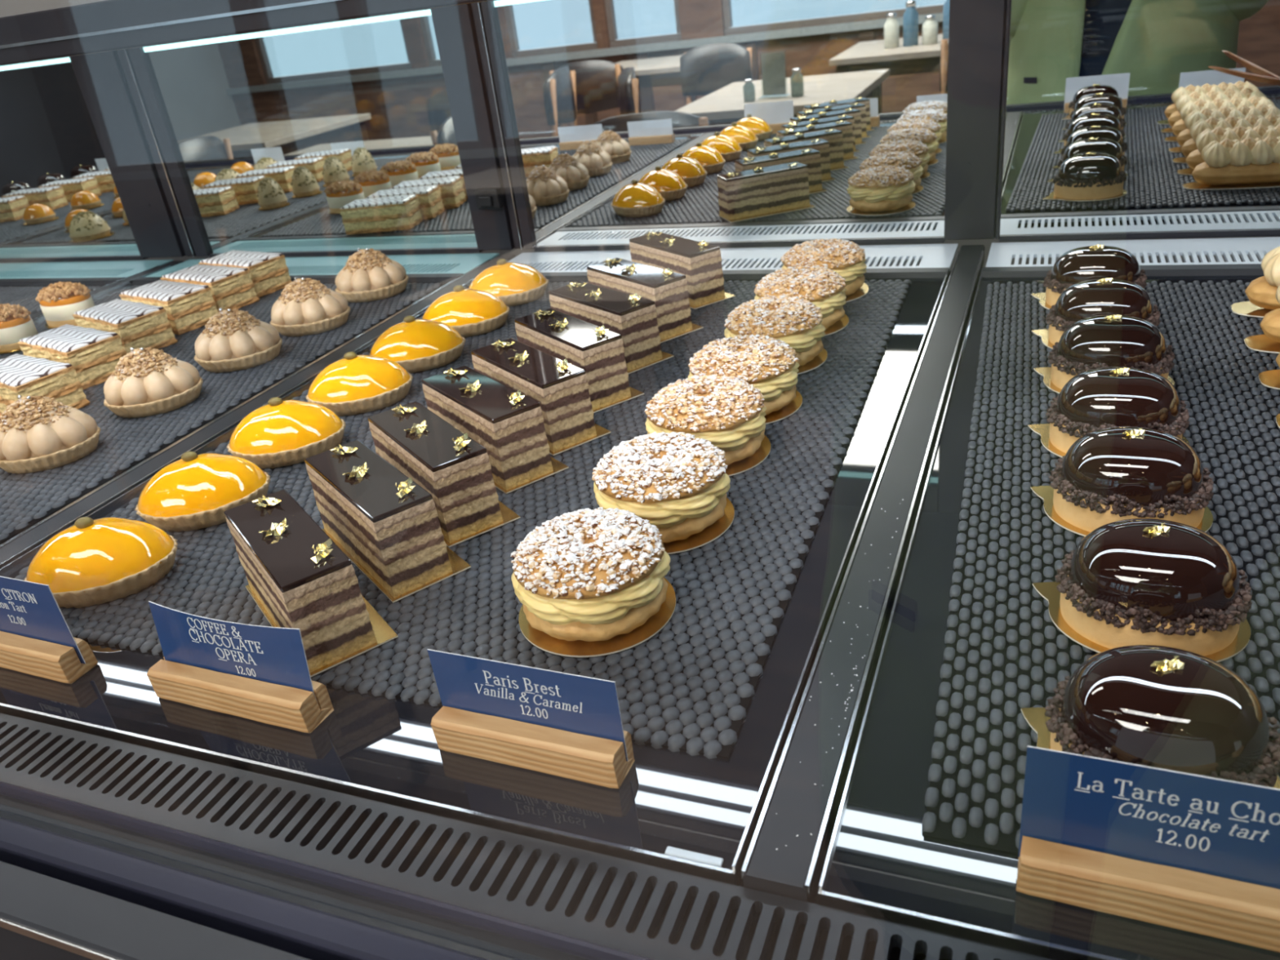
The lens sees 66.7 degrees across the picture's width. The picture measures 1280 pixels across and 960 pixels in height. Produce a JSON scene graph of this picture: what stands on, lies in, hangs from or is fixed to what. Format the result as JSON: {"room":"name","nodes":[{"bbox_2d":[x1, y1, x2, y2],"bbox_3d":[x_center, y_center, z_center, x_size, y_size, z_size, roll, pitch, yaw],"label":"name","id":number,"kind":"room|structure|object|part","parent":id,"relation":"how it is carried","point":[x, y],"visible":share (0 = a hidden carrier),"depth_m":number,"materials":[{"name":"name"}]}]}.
{"room":"food shop","nodes":[
{"label":"food shop","id":0,"kind":"room"},
{"bbox_2d":[0,0,1279,275],"bbox_3d":[-0.450,-1.368,2.227,11.500,3.000,0.150,4,30,22],"label":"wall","id":1,"kind":"structure","parent":0,"point":[7,7],"depth_m":2.54,"materials":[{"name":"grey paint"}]},
{"bbox_3d":[-1.639,1.775,-0.128,11.900,0.100,7.850,4,30,22],"label":"floor","id":2,"kind":"structure","parent":0,"visible":0},
{"bbox_2d":[0,0,1279,959],"bbox_3d":[-0.608,0.125,1.165,3.110,1.380,1.035,4,30,22],"label":"display case","id":3,"kind":"object","parent":2,"relation":"on","point":[136,824],"visible":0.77,"depth_m":0.93,"materials":[{"name":"black glass"}]},
{"bbox_3d":[-1.055,-0.666,1.525,0.473,0.041,0.037,4,30,22],"label":"rail","id":4,"kind":"part","parent":3,"relation":"part of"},
{"bbox_2d":[0,576,97,684],"bbox_3d":[-0.365,0.081,0.562,0.100,0.060,0.021,5,30,23],"label":"price tag","id":5,"kind":"object","parent":3,"relation":"on","point":[36,638],"visible":1,"depth_m":0.55,"materials":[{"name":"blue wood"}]},
{"bbox_2d":[0,285,100,314],"bbox_3d":[-1.175,-0.140,1.258,0.536,0.004,0.716,4,30,22],"label":"rubber mat","id":6,"kind":"object","parent":3,"relation":"on","point":[24,296],"visible":0.47,"depth_m":1.44,"materials":[{"name":"rubber"}]},
{"bbox_3d":[-1.183,-0.126,1.250,0.563,0.012,0.782,4,30,22],"label":"deck panel","id":7,"kind":"part","parent":3,"relation":"part of","materials":[{"name":"black metal"}]},
{"bbox_3d":[-0.809,0.144,0.625,3.035,0.005,0.001,4,30,22],"label":"ledge trim","id":8,"kind":"part","parent":3,"relation":"part of","materials":[{"name":"metal"}]},
{"bbox_3d":[-1.041,-0.319,1.567,0.563,0.005,0.022,4,30,22],"label":"sill","id":9,"kind":"part","parent":3,"relation":"part of","materials":[{"name":"metal"}]},
{"bbox_3d":[-1.038,-0.511,1.597,0.473,0.302,0.006,4,30,22],"label":"mirror door","id":10,"kind":"part","parent":3,"relation":"part of","materials":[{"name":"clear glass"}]},
{"bbox_2d":[0,259,173,279],"bbox_3d":[-1.016,-0.330,1.622,0.560,0.040,0.094,4,30,22],"label":"vent","id":11,"kind":"object","parent":3,"relation":"attached to","point":[9,268],"depth_m":1.57,"materials":[{"name":"silver metal"}]},
{"bbox_3d":[-0.889,-0.129,1.180,0.025,0.020,0.889,4,30,22],"label":"divider rail","id":12,"kind":"part","parent":3,"relation":"part of","materials":[{"name":"metal"}]},
{"bbox_3d":[-0.753,-0.512,1.479,0.142,0.341,0.037,4,30,22],"label":"door post","id":13,"kind":"part","parent":3,"relation":"part of","materials":[{"name":"metal"}]},
{"bbox_2d":[0,282,445,543],"bbox_3d":[-0.622,-0.098,1.034,0.541,0.004,0.721,4,30,22],"label":"rubber mat","id":14,"kind":"object","parent":3,"relation":"on","point":[25,499],"visible":0.24,"depth_m":0.92,"materials":[{"name":"rubber"}]},
{"bbox_2d":[0,302,37,354],"bbox_3d":[-0.774,-0.188,1.185,0.081,0.052,0.058,1,29,17],"label":"cake","id":15,"kind":"object","parent":14,"relation":"on","point":[16,323],"visible":0.97,"depth_m":1.17,"materials":[{"name":"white food"}]},
{"bbox_2d":[0,353,90,419],"bbox_3d":[-0.611,-0.091,0.966,0.114,0.044,0.062,11,33,32],"label":"slice","id":16,"kind":"object","parent":14,"relation":"on","point":[24,375],"visible":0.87,"depth_m":0.94,"materials":[{"name":"food"}]},
{"bbox_2d":[0,395,101,473],"bbox_3d":[-0.520,-0.046,0.840,0.090,0.058,0.076,-6,27,3],"label":"tartlet","id":17,"kind":"object","parent":14,"relation":"on","point":[37,433],"visible":1,"depth_m":0.82,"materials":[{"name":"beige food"}]},
{"bbox_3d":[-0.542,-0.032,0.827,0.026,0.030,0.025,-11,27,-5],"label":"cream bulb","id":18,"kind":"part","parent":17,"relation":"part of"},
{"bbox_3d":[-0.524,-0.031,0.820,0.026,0.030,0.026,-11,27,-5],"label":"cream bulb","id":19,"kind":"part","parent":17,"relation":"part of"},
{"bbox_3d":[-0.504,-0.035,0.822,0.026,0.030,0.026,-11,27,-5],"label":"cream bulb","id":20,"kind":"part","parent":17,"relation":"part of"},
{"bbox_3d":[-0.491,-0.043,0.834,0.026,0.030,0.025,-10,27,-5],"label":"cream bulb","id":21,"kind":"part","parent":17,"relation":"part of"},
{"bbox_3d":[-0.491,-0.050,0.849,0.027,0.030,0.025,-10,27,-5],"label":"cream bulb","id":22,"kind":"part","parent":17,"relation":"part of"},
{"bbox_2d":[35,281,94,328],"bbox_3d":[-0.741,-0.229,1.255,0.081,0.052,0.058,6,30,24],"label":"cake","id":23,"kind":"object","parent":14,"relation":"on","point":[58,302],"visible":0.95,"depth_m":1.24,"materials":[{"name":"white food"}]},
{"bbox_2d":[17,324,126,389],"bbox_3d":[-0.610,-0.135,1.049,0.114,0.044,0.062,13,33,34],"label":"slice","id":24,"kind":"object","parent":14,"relation":"on","point":[95,354],"visible":0.78,"depth_m":1.02,"materials":[{"name":"food"}]},
{"bbox_2d":[72,298,177,353],"bbox_3d":[-0.598,-0.177,1.127,0.114,0.044,0.062,14,34,36],"label":"slice","id":25,"kind":"object","parent":14,"relation":"on","point":[138,325],"visible":0.73,"depth_m":1.10,"materials":[{"name":"food"}]},
{"bbox_2d":[103,347,203,417],"bbox_3d":[-0.470,-0.099,0.929,0.090,0.058,0.076,-18,29,-19],"label":"tartlet","id":26,"kind":"object","parent":14,"relation":"on","point":[148,381],"visible":1,"depth_m":0.91,"materials":[{"name":"beige food"}]},
{"bbox_3d":[-0.499,-0.091,0.928,0.027,0.030,0.025,-13,28,-11],"label":"cream bulb","id":27,"kind":"part","parent":26,"relation":"part of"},
{"bbox_3d":[-0.491,-0.085,0.915,0.026,0.030,0.025,-13,28,-11],"label":"cream bulb","id":28,"kind":"part","parent":26,"relation":"part of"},
{"bbox_3d":[-0.472,-0.084,0.909,0.026,0.030,0.026,-13,28,-11],"label":"cream bulb","id":29,"kind":"part","parent":26,"relation":"part of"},
{"bbox_3d":[-0.452,-0.089,0.913,0.026,0.030,0.026,-13,28,-11],"label":"cream bulb","id":30,"kind":"part","parent":26,"relation":"part of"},
{"bbox_3d":[-0.440,-0.097,0.925,0.026,0.030,0.025,-13,28,-11],"label":"cream bulb","id":31,"kind":"part","parent":26,"relation":"part of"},
{"bbox_3d":[-0.442,-0.105,0.941,0.027,0.030,0.025,-13,28,-11],"label":"cream bulb","id":32,"kind":"part","parent":26,"relation":"part of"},
{"bbox_2d":[119,280,217,334],"bbox_3d":[-0.577,-0.213,1.192,0.114,0.044,0.062,13,33,34],"label":"slice","id":33,"kind":"object","parent":14,"relation":"on","point":[188,307],"visible":0.7,"depth_m":1.16,"materials":[{"name":"food"}]},
{"bbox_2d":[160,264,259,312],"bbox_3d":[-0.554,-0.246,1.249,0.114,0.044,0.062,11,33,32],"label":"slice","id":34,"kind":"object","parent":14,"relation":"on","point":[232,287],"visible":0.65,"depth_m":1.22,"materials":[{"name":"food"}]},
{"bbox_2d":[194,308,282,373],"bbox_3d":[-0.425,-0.152,1.019,0.090,0.058,0.076,-6,27,3],"label":"tartlet","id":35,"kind":"object","parent":14,"relation":"on","point":[232,340],"visible":1,"depth_m":1.00,"materials":[{"name":"beige food"}]},
{"bbox_3d":[-0.455,-0.144,1.020,0.027,0.030,0.025,-10,27,-5],"label":"cream bulb","id":36,"kind":"part","parent":35,"relation":"part of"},
{"bbox_3d":[-0.448,-0.138,1.006,0.026,0.030,0.025,-11,27,-5],"label":"cream bulb","id":37,"kind":"part","parent":35,"relation":"part of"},
{"bbox_3d":[-0.430,-0.137,0.999,0.026,0.030,0.026,-11,27,-5],"label":"cream bulb","id":38,"kind":"part","parent":35,"relation":"part of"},
{"bbox_3d":[-0.410,-0.141,1.001,0.026,0.030,0.026,-11,27,-5],"label":"cream bulb","id":39,"kind":"part","parent":35,"relation":"part of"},
{"bbox_3d":[-0.396,-0.148,1.013,0.026,0.030,0.025,-11,27,-5],"label":"cream bulb","id":40,"kind":"part","parent":35,"relation":"part of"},
{"bbox_3d":[-0.396,-0.156,1.028,0.027,0.030,0.025,-10,27,-5],"label":"cream bulb","id":41,"kind":"part","parent":35,"relation":"part of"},
{"bbox_2d":[198,250,291,297],"bbox_3d":[-0.529,-0.278,1.303,0.114,0.044,0.062,11,33,32],"label":"slice","id":42,"kind":"object","parent":14,"relation":"on","point":[269,272],"visible":0.66,"depth_m":1.28,"materials":[{"name":"food"}]},
{"bbox_2d":[270,276,350,336],"bbox_3d":[-0.377,-0.201,1.101,0.090,0.058,0.076,-3,28,8],"label":"tartlet","id":43,"kind":"object","parent":14,"relation":"on","point":[305,306],"visible":1,"depth_m":1.08,"materials":[{"name":"beige food"}]},
{"bbox_3d":[-0.407,-0.195,1.106,0.027,0.030,0.025,-8,27,0],"label":"cream bulb","id":44,"kind":"part","parent":43,"relation":"part of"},
{"bbox_3d":[-0.402,-0.188,1.091,0.026,0.030,0.025,-8,27,0],"label":"cream bulb","id":45,"kind":"part","parent":43,"relation":"part of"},
{"bbox_3d":[-0.385,-0.186,1.082,0.026,0.030,0.026,-8,27,0],"label":"cream bulb","id":46,"kind":"part","parent":43,"relation":"part of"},
{"bbox_3d":[-0.364,-0.189,1.083,0.026,0.030,0.026,-8,27,0],"label":"cream bulb","id":47,"kind":"part","parent":43,"relation":"part of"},
{"bbox_3d":[-0.349,-0.196,1.093,0.026,0.030,0.025,-8,27,0],"label":"cream bulb","id":48,"kind":"part","parent":43,"relation":"part of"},
{"bbox_3d":[-0.348,-0.204,1.108,0.027,0.030,0.025,-8,27,0],"label":"cream bulb","id":49,"kind":"part","parent":43,"relation":"part of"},
{"bbox_2d":[334,248,408,302],"bbox_3d":[-0.333,-0.257,1.197,0.090,0.058,0.076,-7,27,1],"label":"tartlet","id":50,"kind":"object","parent":14,"relation":"on","point":[367,275],"visible":0.98,"depth_m":1.18,"materials":[{"name":"beige food"}]},
{"bbox_3d":[-0.363,-0.249,1.197,0.027,0.030,0.025,-12,28,-8],"label":"cream bulb","id":51,"kind":"part","parent":50,"relation":"part of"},
{"bbox_3d":[-0.355,-0.243,1.183,0.026,0.030,0.025,-12,28,-8],"label":"cream bulb","id":52,"kind":"part","parent":50,"relation":"part of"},
{"bbox_3d":[-0.337,-0.241,1.177,0.026,0.030,0.026,-12,28,-8],"label":"cream bulb","id":53,"kind":"part","parent":50,"relation":"part of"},
{"bbox_3d":[-0.317,-0.246,1.180,0.026,0.030,0.026,-12,28,-8],"label":"cream bulb","id":54,"kind":"part","parent":50,"relation":"part of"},
{"bbox_3d":[-0.304,-0.254,1.192,0.026,0.030,0.025,-12,28,-8],"label":"cream bulb","id":55,"kind":"part","parent":50,"relation":"part of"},
{"bbox_3d":[-0.305,-0.262,1.207,0.027,0.030,0.025,-12,28,-8],"label":"cream bulb","id":56,"kind":"part","parent":50,"relation":"part of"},
{"bbox_3d":[-0.632,-0.085,1.028,0.563,0.012,0.782,4,30,22],"label":"deck panel","id":57,"kind":"part","parent":3,"relation":"part of","materials":[{"name":"black glass"}]},
{"bbox_2d":[146,600,333,733],"bbox_3d":[-0.213,0.095,0.502,0.106,0.053,0.021,5,30,23],"label":"price tag","id":58,"kind":"object","parent":3,"relation":"on","point":[255,673],"visible":1,"depth_m":0.50,"materials":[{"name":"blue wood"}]},
{"bbox_2d":[0,0,493,66],"bbox_3d":[-0.596,-0.472,1.037,3.035,0.030,0.613,4,30,22],"label":"light","id":59,"kind":"object","parent":3,"relation":"attached to","point":[105,29],"depth_m":0.65,"materials":[{"name":"metal"}]},
{"bbox_3d":[-0.338,-0.087,0.957,0.025,0.020,0.889,4,30,22],"label":"divider rail","id":60,"kind":"part","parent":3,"relation":"part of","materials":[{"name":"metal"}]},
{"bbox_3d":[-0.792,0.125,0.664,3.035,0.006,0.004,4,30,22],"label":"groove trim","id":61,"kind":"part","parent":3,"relation":"part of","materials":[{"name":"plastic"}]},
{"bbox_3d":[-0.480,-0.623,1.293,0.488,0.041,0.037,4,30,22],"label":"rail","id":62,"kind":"part","parent":3,"relation":"part of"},
{"bbox_3d":[-0.490,-0.278,1.344,0.563,0.005,0.022,4,30,22],"label":"sill","id":63,"kind":"part","parent":3,"relation":"part of","materials":[{"name":"metal"}]},
{"bbox_3d":[-0.462,-0.468,1.364,0.488,0.302,0.006,4,30,22],"label":"mirror door","id":64,"kind":"part","parent":3,"relation":"part of","materials":[{"name":"green glass"}]},
{"bbox_2d":[146,253,499,276],"bbox_3d":[-0.465,-0.288,1.399,0.560,0.040,0.094,4,30,22],"label":"vent","id":65,"kind":"object","parent":3,"relation":"attached to","point":[326,264],"depth_m":1.35,"materials":[{"name":"silver metal"}]},
{"bbox_2d":[12,279,911,759],"bbox_3d":[-0.082,-0.061,0.821,0.542,0.004,0.732,4,30,22],"label":"rubber mat","id":66,"kind":"object","parent":3,"relation":"on","point":[689,687],"visible":0.32,"depth_m":0.59,"materials":[{"name":"rubber"}]},
{"bbox_2d":[24,516,177,608],"bbox_3d":[-0.353,0.045,0.632,0.096,0.047,0.074,-11,27,-5],"label":"tart","id":67,"kind":"object","parent":66,"relation":"on","point":[89,562],"visible":0.91,"depth_m":0.61,"materials":[{"name":"food"}]},
{"bbox_2d":[134,451,270,532],"bbox_3d":[-0.321,0.001,0.709,0.096,0.047,0.074,-12,28,-8],"label":"tart","id":68,"kind":"object","parent":66,"relation":"on","point":[193,491],"visible":0.99,"depth_m":0.69,"materials":[{"name":"food"}]},
{"bbox_2d":[226,397,346,468],"bbox_3d":[-0.289,-0.045,0.789,0.096,0.047,0.074,-10,27,-4],"label":"tart","id":69,"kind":"object","parent":66,"relation":"on","point":[279,433],"visible":0.97,"depth_m":0.77,"materials":[{"name":"food"}]},
{"bbox_2d":[223,488,398,676],"bbox_3d":[-0.196,0.051,0.565,0.052,0.060,0.123,-24,31,-28],"label":"slice","id":70,"kind":"object","parent":66,"relation":"on","point":[296,575],"visible":0.94,"depth_m":0.53,"materials":[{"name":"brown food"}]},
{"bbox_2d":[306,351,413,416],"bbox_3d":[-0.253,-0.092,0.871,0.096,0.047,0.074,-11,27,-6],"label":"tart","id":71,"kind":"object","parent":66,"relation":"on","point":[354,384],"visible":0.97,"depth_m":0.85,"materials":[{"name":"food"}]},
{"bbox_2d":[304,440,471,602],"bbox_3d":[-0.165,0.018,0.621,0.053,0.060,0.123,-24,32,-29],"label":"slice","id":72,"kind":"object","parent":66,"relation":"on","point":[388,525],"visible":1,"depth_m":0.59,"materials":[{"name":"brown food"}]},
{"bbox_2d":[369,315,466,373],"bbox_3d":[-0.220,-0.138,0.950,0.096,0.047,0.074,-11,27,-5],"label":"tart","id":73,"kind":"object","parent":66,"relation":"on","point":[420,344],"visible":0.82,"depth_m":0.93,"materials":[{"name":"food"}]},
{"bbox_2d":[368,400,519,546],"bbox_3d":[-0.140,-0.012,0.672,0.052,0.060,0.123,-23,31,-27],"label":"slice","id":74,"kind":"object","parent":66,"relation":"on","point":[455,468],"visible":0.85,"depth_m":0.63,"materials":[{"name":"brown food"}]},
{"bbox_2d":[422,284,510,337],"bbox_3d":[-0.187,-0.183,1.028,0.096,0.047,0.074,-9,27,-3],"label":"tart","id":75,"kind":"object","parent":66,"relation":"on","point":[469,312],"visible":0.88,"depth_m":1.01,"materials":[{"name":"food"}]},
{"bbox_2d":[422,365,568,493],"bbox_3d":[-0.112,-0.045,0.729,0.053,0.060,0.123,-24,31,-28],"label":"slice","id":76,"kind":"object","parent":66,"relation":"on","point":[508,423],"visible":0.84,"depth_m":0.69,"materials":[{"name":"brown food"}]},
{"bbox_2d":[468,258,548,306],"bbox_3d":[-0.152,-0.228,1.106,0.096,0.047,0.074,-12,27,-7],"label":"tart","id":77,"kind":"object","parent":66,"relation":"on","point":[515,284],"visible":0.89,"depth_m":1.09,"materials":[{"name":"food"}]},
{"bbox_2d":[471,337,611,455],"bbox_3d":[-0.083,-0.073,0.776,0.052,0.060,0.123,-24,31,-28],"label":"slice","id":78,"kind":"object","parent":66,"relation":"on","point":[560,387],"visible":0.82,"depth_m":0.74,"materials":[{"name":"brown food"}]},
{"bbox_2d":[514,308,644,413],"bbox_3d":[-0.056,-0.109,0.838,0.052,0.060,0.123,-23,31,-27],"label":"slice","id":79,"kind":"object","parent":66,"relation":"on","point":[599,351],"visible":0.76,"depth_m":0.80,"materials":[{"name":"brown food"}]},
{"bbox_2d":[511,506,675,657],"bbox_3d":[-0.027,0.050,0.536,0.089,0.051,0.089,-10,27,-5],"label":"pastry","id":80,"kind":"object","parent":66,"relation":"on","point":[587,582],"visible":1,"depth_m":0.51,"materials":[{"name":"beige food"}]},
{"bbox_3d":[-0.029,0.036,0.528,0.082,0.012,0.083,4,30,22],"label":"choux lid","id":81,"kind":"part","parent":80,"relation":"part of","materials":[{"name":"food"}]},
{"bbox_2d":[548,280,674,373],"bbox_3d":[-0.030,-0.148,0.907,0.052,0.060,0.123,-25,32,-29],"label":"slice","id":82,"kind":"object","parent":66,"relation":"on","point":[633,317],"visible":0.72,"depth_m":0.87,"materials":[{"name":"brown food"}]},
{"bbox_2d":[586,257,703,342],"bbox_3d":[0.002,-0.185,0.969,0.052,0.060,0.123,-24,31,-28],"label":"slice","id":83,"kind":"object","parent":66,"relation":"on","point":[668,290],"visible":0.62,"depth_m":0.93,"materials":[{"name":"brown food"}]},
{"bbox_2d":[591,431,734,554],"bbox_3d":[0.013,0.003,0.616,0.089,0.051,0.089,5,30,23],"label":"pastry","id":84,"kind":"object","parent":66,"relation":"on","point":[679,482],"visible":0.98,"depth_m":0.59,"materials":[{"name":"beige food"}]},
{"bbox_3d":[0.012,-0.011,0.609,0.083,0.012,0.082,-10,27,-5],"label":"choux lid","id":85,"kind":"part","parent":84,"relation":"part of","materials":[{"name":"food"}]},
{"bbox_2d":[629,231,735,309],"bbox_3d":[0.042,-0.232,1.048,0.052,0.060,0.123,-22,30,-25],"label":"slice","id":86,"kind":"object","parent":66,"relation":"on","point":[700,262],"visible":0.71,"depth_m":1.01,"materials":[{"name":"brown food"}]},
{"bbox_2d":[644,374,770,475],"bbox_3d":[0.047,-0.043,0.695,0.089,0.051,0.089,-11,27,-7],"label":"pastry","id":87,"kind":"object","parent":66,"relation":"on","point":[728,412],"visible":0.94,"depth_m":0.67,"materials":[{"name":"beige food"}]},
{"bbox_3d":[0.045,-0.057,0.689,0.083,0.012,0.083,-2,28,10],"label":"choux lid","id":88,"kind":"part","parent":87,"relation":"part of","materials":[{"name":"food"}]},
{"bbox_2d":[688,334,802,424],"bbox_3d":[0.081,-0.083,0.762,0.089,0.051,0.089,10,32,31],"label":"pastry","id":89,"kind":"object","parent":66,"relation":"on","point":[770,364],"visible":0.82,"depth_m":0.74,"materials":[{"name":"beige food"}]},
{"bbox_3d":[0.079,-0.096,0.755,0.083,0.012,0.083,0,28,14],"label":"choux lid","id":90,"kind":"part","parent":89,"relation":"part of","materials":[{"name":"food"}]},
{"bbox_2d":[724,294,827,374],"bbox_3d":[0.116,-0.128,0.842,0.089,0.051,0.089,-14,28,-11],"label":"pastry","id":91,"kind":"object","parent":66,"relation":"on","point":[796,322],"visible":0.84,"depth_m":0.82,"materials":[{"name":"beige food"}]},
{"bbox_3d":[0.115,-0.142,0.835,0.083,0.012,0.083,18,37,40],"label":"choux lid","id":92,"kind":"part","parent":91,"relation":"part of","materials":[{"name":"food"}]},
{"bbox_2d":[754,265,848,336],"bbox_3d":[0.150,-0.171,0.914,0.089,0.051,0.089,13,34,34],"label":"pastry","id":93,"kind":"object","parent":66,"relation":"on","point":[824,287],"visible":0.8,"depth_m":0.89,"materials":[{"name":"beige food"}]},
{"bbox_3d":[0.149,-0.184,0.907,0.083,0.012,0.083,-1,28,13],"label":"choux lid","id":94,"kind":"part","parent":93,"relation":"part of","materials":[{"name":"food"}]},
{"bbox_2d":[780,238,868,302],"bbox_3d":[0.187,-0.216,0.992,0.089,0.051,0.089,19,37,41],"label":"pastry","id":95,"kind":"object","parent":66,"relation":"on","point":[846,258],"visible":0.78,"depth_m":0.97,"materials":[{"name":"beige food"}]},
{"bbox_3d":[0.185,-0.230,0.985,0.083,0.012,0.083,-25,32,-30],"label":"choux lid","id":96,"kind":"part","parent":95,"relation":"part of","materials":[{"name":"food"}]},
{"bbox_3d":[-0.081,-0.043,0.805,0.563,0.012,0.782,4,30,22],"label":"deck panel","id":97,"kind":"part","parent":3,"relation":"part of","materials":[{"name":"black glass"}]},
{"bbox_3d":[-0.196,-0.470,1.254,0.086,0.341,0.037,4,30,22],"label":"door post","id":98,"kind":"part","parent":3,"relation":"part of","materials":[{"name":"metal"}]},
{"bbox_2d":[0,712,1053,959],"bbox_3d":[-0.778,0.123,0.696,3.035,0.042,0.044,4,30,22],"label":"grille","id":99,"kind":"object","parent":3,"relation":"attached to","point":[436,866],"depth_m":0.41,"materials":[{"name":"plastic"}]},
{"bbox_2d":[427,648,634,788],"bbox_3d":[-0.052,0.106,0.442,0.096,0.051,0.021,5,30,23],"label":"price tag","id":100,"kind":"object","parent":3,"relation":"on","point":[569,726],"visible":1,"depth_m":0.44,"materials":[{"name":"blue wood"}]},
{"bbox_3d":[0.087,-0.427,1.142,0.528,0.302,0.006,4,30,22],"label":"mirror door","id":101,"kind":"part","parent":3,"relation":"part of","materials":[{"name":"clear glass"}]},
{"bbox_2d":[507,243,958,282],"bbox_3d":[0.086,-0.247,1.176,0.560,0.040,0.094,4,30,22],"label":"vent","id":102,"kind":"object","parent":3,"relation":"attached to","point":[934,257],"depth_m":1.16,"materials":[{"name":"metal"}]},
{"bbox_3d":[0.062,-0.236,1.121,0.563,0.005,0.022,4,30,22],"label":"sill","id":103,"kind":"part","parent":3,"relation":"part of","materials":[{"name":"metal"}]},
{"bbox_2d":[775,499,902,849],"bbox_3d":[0.108,0.079,0.498,0.020,0.001,0.287,4,30,22],"label":"sugar specks","id":104,"kind":"object","parent":3,"relation":"on","point":[851,690],"visible":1,"depth_m":0.46,"materials":[{"name":"food"}]},
{"bbox_3d":[0.213,-0.046,0.734,0.025,0.020,0.889,4,30,22],"label":"divider rail","id":105,"kind":"part","parent":3,"relation":"part of","materials":[{"name":"metal"}]},
{"bbox_3d":[0.358,-0.429,1.029,0.059,0.341,0.037,4,30,22],"label":"door post","id":106,"kind":"part","parent":3,"relation":"part of","materials":[{"name":"metal"}]},
{"bbox_3d":[0.469,-0.002,0.582,0.560,0.012,0.782,4,30,22],"label":"deck panel","id":107,"kind":"part","parent":3,"relation":"part of","materials":[{"name":"black glass"}]},
{"bbox_2d":[921,280,1279,857],"bbox_3d":[0.452,-0.012,0.589,0.506,0.004,0.750,4,30,22],"label":"rubber mat","id":108,"kind":"object","parent":3,"relation":"on","point":[1004,653],"visible":0.52,"depth_m":0.55,"materials":[{"name":"rubber"}]},
{"bbox_2d":[1031,244,1146,309],"bbox_3d":[0.408,-0.185,0.872,0.088,0.051,0.077,-5,27,5],"label":"tart","id":109,"kind":"object","parent":108,"relation":"on","point":[1078,264],"visible":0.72,"depth_m":0.85,"materials":[{"name":"brown food"}]},
{"bbox_2d":[1031,277,1160,349],"bbox_3d":[0.376,-0.138,0.790,0.088,0.051,0.077,-6,27,3],"label":"tart","id":110,"kind":"object","parent":108,"relation":"on","point":[1082,300],"visible":0.69,"depth_m":0.77,"materials":[{"name":"brown food"}]},
{"bbox_2d":[1033,314,1175,393],"bbox_3d":[0.347,-0.096,0.717,0.088,0.051,0.077,-5,27,6],"label":"tart","id":111,"kind":"object","parent":108,"relation":"on","point":[1090,343],"visible":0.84,"depth_m":0.70,"materials":[{"name":"brown food"}]},
{"bbox_2d":[1027,366,1189,457],"bbox_3d":[0.311,-0.048,0.634,0.088,0.051,0.077,-6,27,3],"label":"tart","id":112,"kind":"object","parent":108,"relation":"on","point":[1095,399],"visible":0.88,"depth_m":0.61,"materials":[{"name":"brown food"}]},
{"bbox_2d":[1031,426,1213,536],"bbox_3d":[0.281,-0.004,0.558,0.088,0.051,0.077,-5,27,5],"label":"tart","id":113,"kind":"object","parent":108,"relation":"on","point":[1108,475],"visible":0.99,"depth_m":0.54,"materials":[{"name":"brown food"}]},
{"bbox_2d":[1032,518,1252,662],"bbox_3d":[0.247,0.046,0.470,0.088,0.051,0.077,-6,27,4],"label":"tart","id":114,"kind":"object","parent":108,"relation":"on","point":[1135,581],"visible":1,"depth_m":0.45,"materials":[{"name":"brown food"}]},
{"bbox_2d":[1020,644,1279,789],"bbox_3d":[0.207,0.094,0.387,0.088,0.051,0.077,-4,27,7],"label":"tart","id":115,"kind":"object","parent":108,"relation":"on","point":[1166,708],"visible":0.77,"depth_m":0.37,"materials":[{"name":"brown food"}]},
{"bbox_2d":[1231,246,1279,317],"bbox_3d":[0.569,-0.163,0.784,0.152,0.055,0.050,6,30,24],"label":"pastry","id":116,"kind":"object","parent":108,"relation":"on","point":[1260,292],"visible":0.98,"depth_m":0.80,"materials":[{"name":"beige food"}]},
{"bbox_2d":[1244,284,1279,353],"bbox_3d":[0.541,-0.127,0.722,0.152,0.055,0.050,3,29,19],"label":"pastry","id":117,"kind":"object","parent":108,"relation":"on","point":[1269,342],"visible":1,"depth_m":0.74,"materials":[{"name":"beige food"}]},
{"bbox_2d":[1258,352,1279,389],"bbox_3d":[0.514,-0.091,0.660,0.152,0.055,0.050,4,30,22],"label":"pastry","id":118,"kind":"object","parent":108,"relation":"on","point":[1270,379],"visible":1,"depth_m":0.70,"materials":[{"name":"beige food"}]},
{"bbox_2d":[1275,413,1279,427],"bbox_3d":[0.486,-0.055,0.599,0.152,0.055,0.050,6,30,24],"label":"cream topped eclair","id":119,"kind":"object","parent":108,"relation":"on","point":[1277,417],"visible":1,"depth_m":0.64,"materials":[{"name":"food"}]},
{"bbox_3d":[0.611,-0.195,0.898,0.560,0.005,0.022,4,30,22],"label":"sill","id":120,"kind":"part","parent":3,"relation":"part of","materials":[{"name":"metal"}]},
{"bbox_2d":[986,236,1279,266],"bbox_3d":[0.636,-0.206,0.953,0.557,0.040,0.094,4,30,22],"label":"vent","id":121,"kind":"object","parent":3,"relation":"attached to","point":[1001,254],"depth_m":1.00,"materials":[{"name":"metal"}]},
{"bbox_3d":[0.637,-0.386,0.919,0.544,0.302,0.006,4,30,22],"label":"mirror door","id":122,"kind":"part","parent":3,"relation":"part of","materials":[{"name":"clear glass"}]},
{"bbox_2d":[1016,746,1279,951],"bbox_3d":[0.185,0.125,0.332,0.103,0.061,0.021,5,30,23],"label":"price tag","id":123,"kind":"object","parent":3,"relation":"on","point":[1181,851],"visible":1,"depth_m":0.33,"materials":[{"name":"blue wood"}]}
]}

